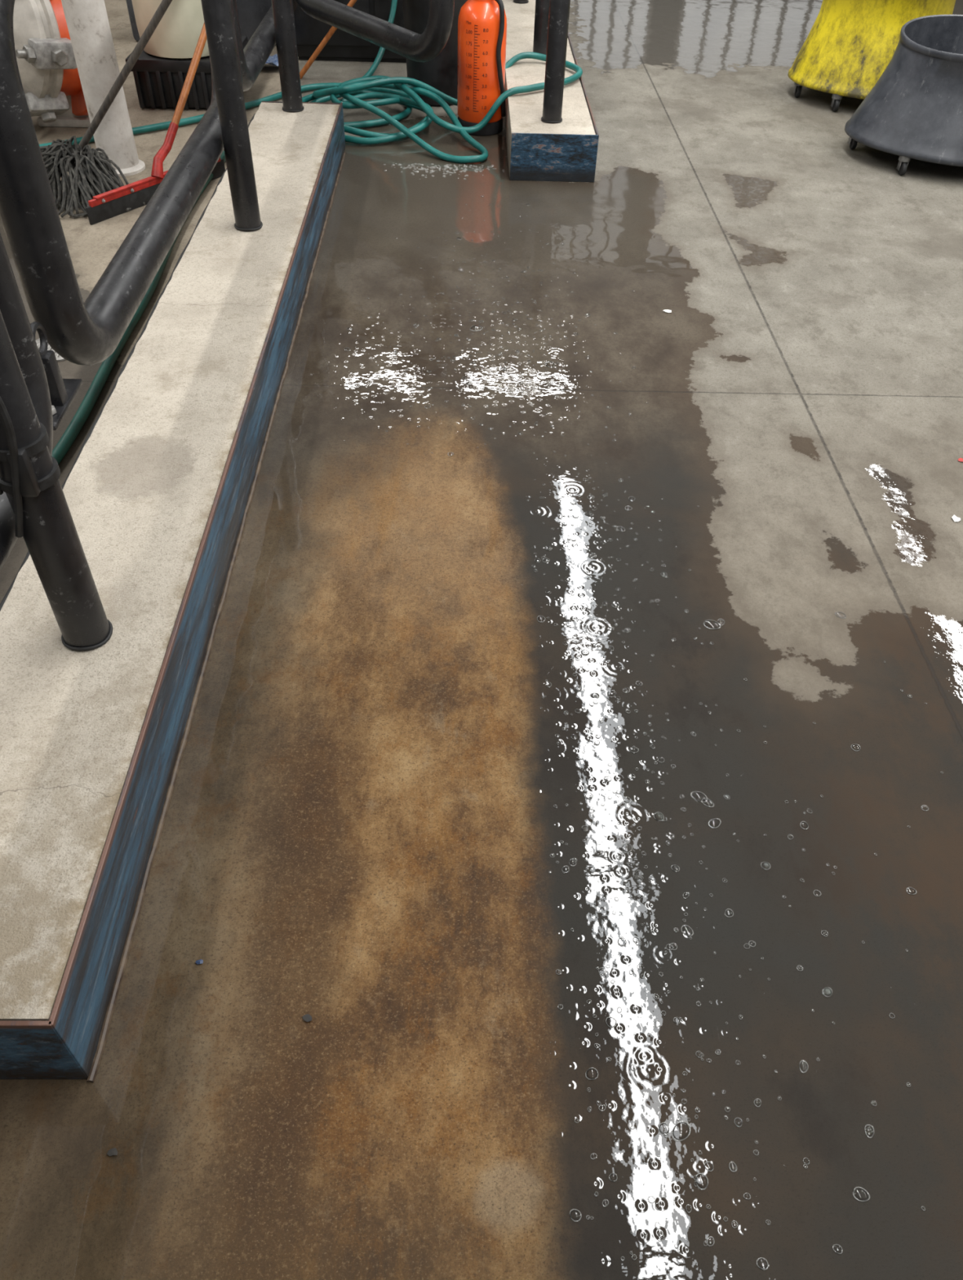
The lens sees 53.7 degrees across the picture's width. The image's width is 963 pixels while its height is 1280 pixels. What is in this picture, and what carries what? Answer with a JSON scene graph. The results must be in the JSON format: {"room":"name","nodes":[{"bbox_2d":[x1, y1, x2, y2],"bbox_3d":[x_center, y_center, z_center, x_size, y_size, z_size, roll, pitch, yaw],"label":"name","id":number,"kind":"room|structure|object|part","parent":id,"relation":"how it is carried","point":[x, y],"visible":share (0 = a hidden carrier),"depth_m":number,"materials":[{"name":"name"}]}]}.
{"room":"car wash bay","nodes":[
{"label":"car wash bay","id":0,"kind":"room"},
{"bbox_2d":[0,0,962,1279],"bbox_3d":[-0.095,-3.082,5.390,14.000,0.001,16.000,1,45,-1],"label":"floor","id":1,"kind":"structure","parent":0,"point":[362,826],"depth_m":2.06,"materials":[{"name":"concrete"}]},
{"bbox_2d":[35,337,66,361],"bbox_3d":[-1.437,-0.991,3.222,0.190,0.006,0.190,1,45,-1],"label":"paper scrap","id":2,"kind":"object","parent":1,"relation":"on","point":[58,357],"visible":0.06,"depth_m":3.20,"materials":[{"name":"white paper"}]},
{"bbox_2d":[13,0,90,127],"bbox_3d":[-2.107,-3.108,4.341,0.636,1.411,0.732,-30,53,-28],"label":"pump","id":3,"kind":"object","parent":1,"relation":"on","point":[48,71],"visible":0.59,"depth_m":4.41,"materials":[{"name":"orange paint"}]},
{"bbox_2d":[61,0,145,177],"bbox_3d":[-1.665,-2.697,3.950,0.220,1.400,0.220,1,45,-1],"label":"column","id":4,"kind":"structure","parent":1,"relation":"on","point":[86,20],"depth_m":4.12,"materials":[{"name":"white paint"}]},
{"bbox_2d":[40,0,172,217],"bbox_3d":[-1.583,-2.264,3.807,1.136,0.988,0.484,1,45,-1],"label":"mop","id":5,"kind":"object","parent":1,"relation":"on","point":[91,173],"visible":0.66,"depth_m":4.03,"materials":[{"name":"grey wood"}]},
{"bbox_3d":[-1.407,-2.444,3.923,0.783,0.889,0.030,-1,45,-4],"label":"handle","id":6,"kind":"part","parent":5,"relation":"part of","materials":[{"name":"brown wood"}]},
{"bbox_2d":[106,1147,117,1155],"bbox_3d":[-0.565,0.784,1.458,0.017,0.002,0.012,1,45,-1],"label":"scrap","id":7,"kind":"object","parent":1,"relation":"on","point":[113,1151],"visible":1,"depth_m":1.46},
{"bbox_2d":[51,150,226,464],"bbox_3d":[-1.251,-1.201,3.418,0.250,0.035,3.422,4,45,2],"label":"garden hose","id":8,"kind":"object","parent":1,"relation":"on","point":[83,411],"visible":0.37,"depth_m":3.02,"materials":[{"name":"green rubber"}]},
{"bbox_2d":[85,22,225,225],"bbox_3d":[-1.248,-2.523,4.039,0.137,1.046,1.417,20,47,17],"label":"squeegee","id":9,"kind":"object","parent":1,"relation":"on","point":[114,202],"visible":0.72,"depth_m":4.10,"materials":[{"name":"red plastic"}]},
{"bbox_3d":[-1.408,-1.969,4.168,0.012,0.070,0.760,27,50,23],"label":"blade","id":10,"kind":"part","parent":9,"relation":"part of","materials":[{"name":"black rubber"}]},
{"bbox_2d":[151,122,178,178],"bbox_3d":[-1.375,-2.120,4.127,0.051,0.187,0.212,16,46,14],"label":"socket","id":11,"kind":"object","parent":9,"relation":"attached to","point":[157,172],"depth_m":4.11,"materials":[{"name":"red paint"}]},
{"bbox_3d":[-1.161,-2.769,4.139,0.031,0.833,0.906,18,47,15],"label":"handle","id":12,"kind":"part","parent":9,"relation":"part of","materials":[{"name":"orange wood"}]},
{"bbox_2d":[0,101,346,1082],"bbox_3d":[-0.845,-0.938,3.053,0.411,0.208,4.485,1,45,-1],"label":"curb","id":13,"kind":"object","parent":1,"relation":"on","point":[158,491],"visible":0.92,"depth_m":2.08,"materials":[{"name":"concrete"}]},
{"bbox_3d":[-0.825,0.632,1.463,0.385,0.204,0.008,1,45,-1],"label":"steel plate","id":14,"kind":"part","parent":13,"relation":"part of","materials":[{"name":"blue metal"}]},
{"bbox_2d":[0,310,112,650],"bbox_3d":[-0.804,-0.400,1.581,0.106,1.112,0.121,1,45,-1],"label":"railing post","id":15,"kind":"object","parent":13,"relation":"on","point":[29,476],"visible":1,"depth_m":1.71,"materials":[{"name":"black metal"}]},
{"bbox_2d":[0,233,53,571],"bbox_3d":[-0.910,0.026,1.012,0.111,0.856,2.131,1,45,-1],"label":"guard rail","id":16,"kind":"object","parent":15,"relation":"attached to","point":[12,308],"visible":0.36,"depth_m":1.79,"materials":[{"name":"black metal"}]},
{"bbox_2d":[200,0,262,231],"bbox_3d":[-0.843,-1.918,3.114,0.103,1.112,0.103,1,45,-1],"label":"railing post","id":17,"kind":"object","parent":13,"relation":"on","point":[218,15],"visible":1,"depth_m":3.20,"materials":[{"name":"black metal"}]},
{"bbox_2d":[0,0,242,365],"bbox_3d":[-0.941,-1.613,2.669,0.111,0.856,2.151,1,45,-1],"label":"guard rail","id":18,"kind":"object","parent":17,"relation":"attached to","point":[86,333],"visible":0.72,"depth_m":2.08,"materials":[{"name":"black metal"}]},
{"bbox_2d":[30,321,82,430],"bbox_3d":[-0.933,-0.587,2.038,0.050,0.194,0.200,1,45,-1],"label":"bracket","id":19,"kind":"object","parent":18,"relation":"attached to","point":[63,392],"visible":0.7,"depth_m":2.05,"materials":[{"name":"metal"}]},
{"bbox_3d":[-0.935,-0.522,2.102,0.050,0.012,0.200,1,45,-1],"label":"bracket plate","id":20,"kind":"part","parent":19,"relation":"part of","materials":[{"name":"grey metal"}]},
{"bbox_2d":[271,0,304,111],"bbox_3d":[-0.876,-2.903,4.109,0.103,1.112,0.103,1,45,-1],"label":"railing post","id":21,"kind":"object","parent":13,"relation":"on","point":[282,10],"visible":1,"depth_m":4.31,"materials":[{"name":"black metal"}]},
{"bbox_2d":[232,0,297,91],"bbox_3d":[-0.979,-3.252,4.325,0.099,0.844,2.359,1,45,-1],"label":"guard rail","id":22,"kind":"object","parent":21,"relation":"attached to","point":[259,48],"visible":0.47,"depth_m":4.04,"materials":[{"name":"black metal"}]},
{"bbox_2d":[295,0,454,62],"bbox_3d":[-0.548,-3.069,4.258,0.103,0.654,1.408,-26,51,-26],"label":"pipe","id":23,"kind":"object","parent":22,"relation":"attached to","point":[426,46],"visible":1,"depth_m":4.24,"materials":[{"name":"black metal"}]},
{"bbox_3d":[-0.866,-2.512,4.644,0.385,0.200,0.008,1,45,-1],"label":"steel plate","id":24,"kind":"part","parent":13,"relation":"part of","materials":[{"name":"metal"}]},
{"bbox_2d":[125,35,248,109],"bbox_3d":[-1.570,-3.089,5.167,0.540,0.230,0.540,1,45,-1],"label":"pallet","id":25,"kind":"object","parent":1,"relation":"on","point":[159,82],"visible":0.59,"depth_m":4.97,"materials":[{"name":"black plastic"}]},
{"bbox_2d":[131,0,209,58],"bbox_3d":[-1.557,-3.390,4.785,0.452,0.735,0.452,1,45,-1],"label":"drum","id":26,"kind":"object","parent":25,"relation":"on","point":[176,36],"visible":0.54,"depth_m":4.80,"materials":[{"name":"white plastic"}]},
{"bbox_2d":[125,0,271,41],"bbox_3d":[-1.698,-4.136,6.015,1.040,0.540,0.540,1,45,-1],"label":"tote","id":27,"kind":"object","parent":1,"relation":"on","point":[251,13],"visible":0.18,"depth_m":5.91,"materials":[{"name":"black plastic"}]},
{"bbox_2d":[195,959,203,964],"bbox_3d":[-0.498,0.567,1.680,0.013,0.003,0.009,1,45,-1],"label":"flake","id":28,"kind":"object","parent":1,"relation":"on","point":[198,962],"visible":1,"depth_m":1.68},
{"bbox_2d":[265,53,278,66],"bbox_3d":[-1.242,-3.436,5.644,0.210,0.030,0.180,1,45,-1],"label":"rag","id":29,"kind":"object","parent":1,"relation":"on","point":[273,60],"visible":0.26,"depth_m":5.62,"materials":[{"name":"blue fabric"}]},
{"bbox_2d":[302,1013,311,1022],"bbox_3d":[-0.295,0.641,1.613,0.013,0.003,0.017,-31,53,-29],"label":"scrap","id":30,"kind":"object","parent":1,"relation":"on","point":[308,1017],"visible":1,"depth_m":1.61,"materials":[{"name":"grey"}]},
{"bbox_2d":[39,0,582,163],"bbox_3d":[-0.830,-2.834,4.437,2.826,0.952,1.485,-31,53,-29],"label":"garden hose","id":31,"kind":"object","parent":1,"relation":"on","point":[395,90],"visible":0.8,"depth_m":4.91,"materials":[{"name":"green rubber"}]},
{"bbox_2d":[299,0,357,79],"bbox_3d":[-0.784,-3.493,5.340,0.571,0.638,0.028,-1,45,-3],"label":"wooden pole","id":32,"kind":"object","parent":1,"relation":"on","point":[352,2],"visible":0.69,"depth_m":5.43,"materials":[{"name":"orange wood"}]},
{"bbox_2d":[293,0,406,62],"bbox_3d":[-0.639,-4.190,5.652,0.980,1.180,0.720,1,45,-1],"label":"storage cabinet","id":33,"kind":"object","parent":1,"relation":"on","point":[343,46],"visible":0.4,"depth_m":5.72,"materials":[{"name":"black plastic"}]},
{"bbox_3d":[-0.885,-3.968,5.376,0.460,1.060,0.020,1,45,-1],"label":"cabinet door","id":34,"kind":"part","parent":33,"relation":"part of","materials":[{"name":"black plastic"}]},
{"bbox_3d":[-0.395,-3.962,5.388,0.460,1.060,0.020,1,45,-1],"label":"cabinet door","id":35,"kind":"part","parent":33,"relation":"part of","materials":[{"name":"black plastic"}]},
{"bbox_2d":[402,0,467,106],"bbox_3d":[-0.245,-3.296,5.078,0.400,0.735,0.400,1,45,-1],"label":"waste bin","id":36,"kind":"object","parent":1,"relation":"on","point":[440,73],"visible":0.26,"depth_m":5.07,"materials":[{"name":"black plastic"}]},
{"bbox_2d":[457,0,506,135],"bbox_3d":[0.007,-2.953,4.701,0.250,0.790,0.244,1,45,-1],"label":"sprayer","id":37,"kind":"object","parent":1,"relation":"on","point":[482,24],"visible":0.98,"depth_m":4.68,"materials":[{"name":"orange plastic"}]},
{"bbox_2d":[502,0,599,182],"bbox_3d":[0.314,-3.740,5.925,0.397,0.204,4.321,1,45,-1],"label":"curb","id":38,"kind":"object","parent":1,"relation":"on","point":[539,150],"visible":0.55,"depth_m":4.46,"materials":[{"name":"concrete"}]},
{"bbox_2d":[513,0,528,3],"bbox_3d":[0.269,-4.485,5.906,0.101,0.892,0.101,1,45,-1],"label":"railing post","id":39,"kind":"object","parent":38,"relation":"on","point":[514,1],"visible":1,"depth_m":6.18,"materials":[{"name":"black metal"}]},
{"bbox_2d":[533,0,550,54],"bbox_3d":[0.341,-3.570,4.983,0.101,0.892,0.101,1,45,-1],"label":"railing post","id":40,"kind":"object","parent":38,"relation":"on","point":[542,6],"visible":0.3,"depth_m":5.17,"materials":[{"name":"black metal"}]},
{"bbox_3d":[0.332,-2.224,4.392,0.395,0.204,0.008,1,45,-1],"label":"steel plate","id":41,"kind":"part","parent":38,"relation":"part of","materials":[{"name":"blue paint"}]},
{"bbox_2d":[541,0,570,123],"bbox_3d":[0.341,-2.762,4.165,0.101,0.892,0.101,1,45,-1],"label":"railing post","id":42,"kind":"object","parent":38,"relation":"on","point":[559,10],"visible":1,"depth_m":4.27,"materials":[{"name":"black metal"}]},
{"bbox_3d":[0.508,-3.739,5.930,0.008,0.204,4.320,1,45,-1],"label":"steel plate","id":43,"kind":"part","parent":38,"relation":"part of","materials":[{"name":"metal"}]},
{"bbox_2d":[344,195,928,1270],"bbox_3d":[0.419,-0.545,2.836,1.579,0.007,4.417,-10,46,-11],"label":"bubbles","id":44,"kind":"object","parent":1,"relation":"on","point":[719,627],"visible":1,"depth_m":1.88,"materials":[{"name":"grey"}]},
{"bbox_2d":[662,309,671,312],"bbox_3d":[0.689,-1.220,3.529,0.034,0.003,0.021,1,45,-1],"label":"paper scrap","id":45,"kind":"object","parent":1,"relation":"on","point":[665,310],"visible":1,"depth_m":3.53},
{"bbox_2d":[787,0,955,111],"bbox_3d":[2.231,-3.394,5.337,0.811,0.633,0.807,35,53,29],"label":"bin","id":46,"kind":"object","parent":1,"relation":"on","point":[849,46],"visible":0.58,"depth_m":5.16,"materials":[{"name":"yellow plastic"}]},
{"bbox_2d":[844,14,962,175],"bbox_3d":[2.339,-2.670,4.662,0.894,0.558,0.890,-34,55,-31],"label":"bin","id":47,"kind":"object","parent":1,"relation":"on","point":[914,110],"visible":1,"depth_m":4.52,"materials":[{"name":"grey plastic"}]},
{"bbox_2d":[951,515,960,521],"bbox_3d":[1.326,-0.339,2.661,0.025,0.003,0.026,-27,52,-26],"label":"paper scrap","id":48,"kind":"object","parent":1,"relation":"on","point":[955,518],"visible":1,"depth_m":2.66,"materials":[{"name":"white paper"}]}
]}

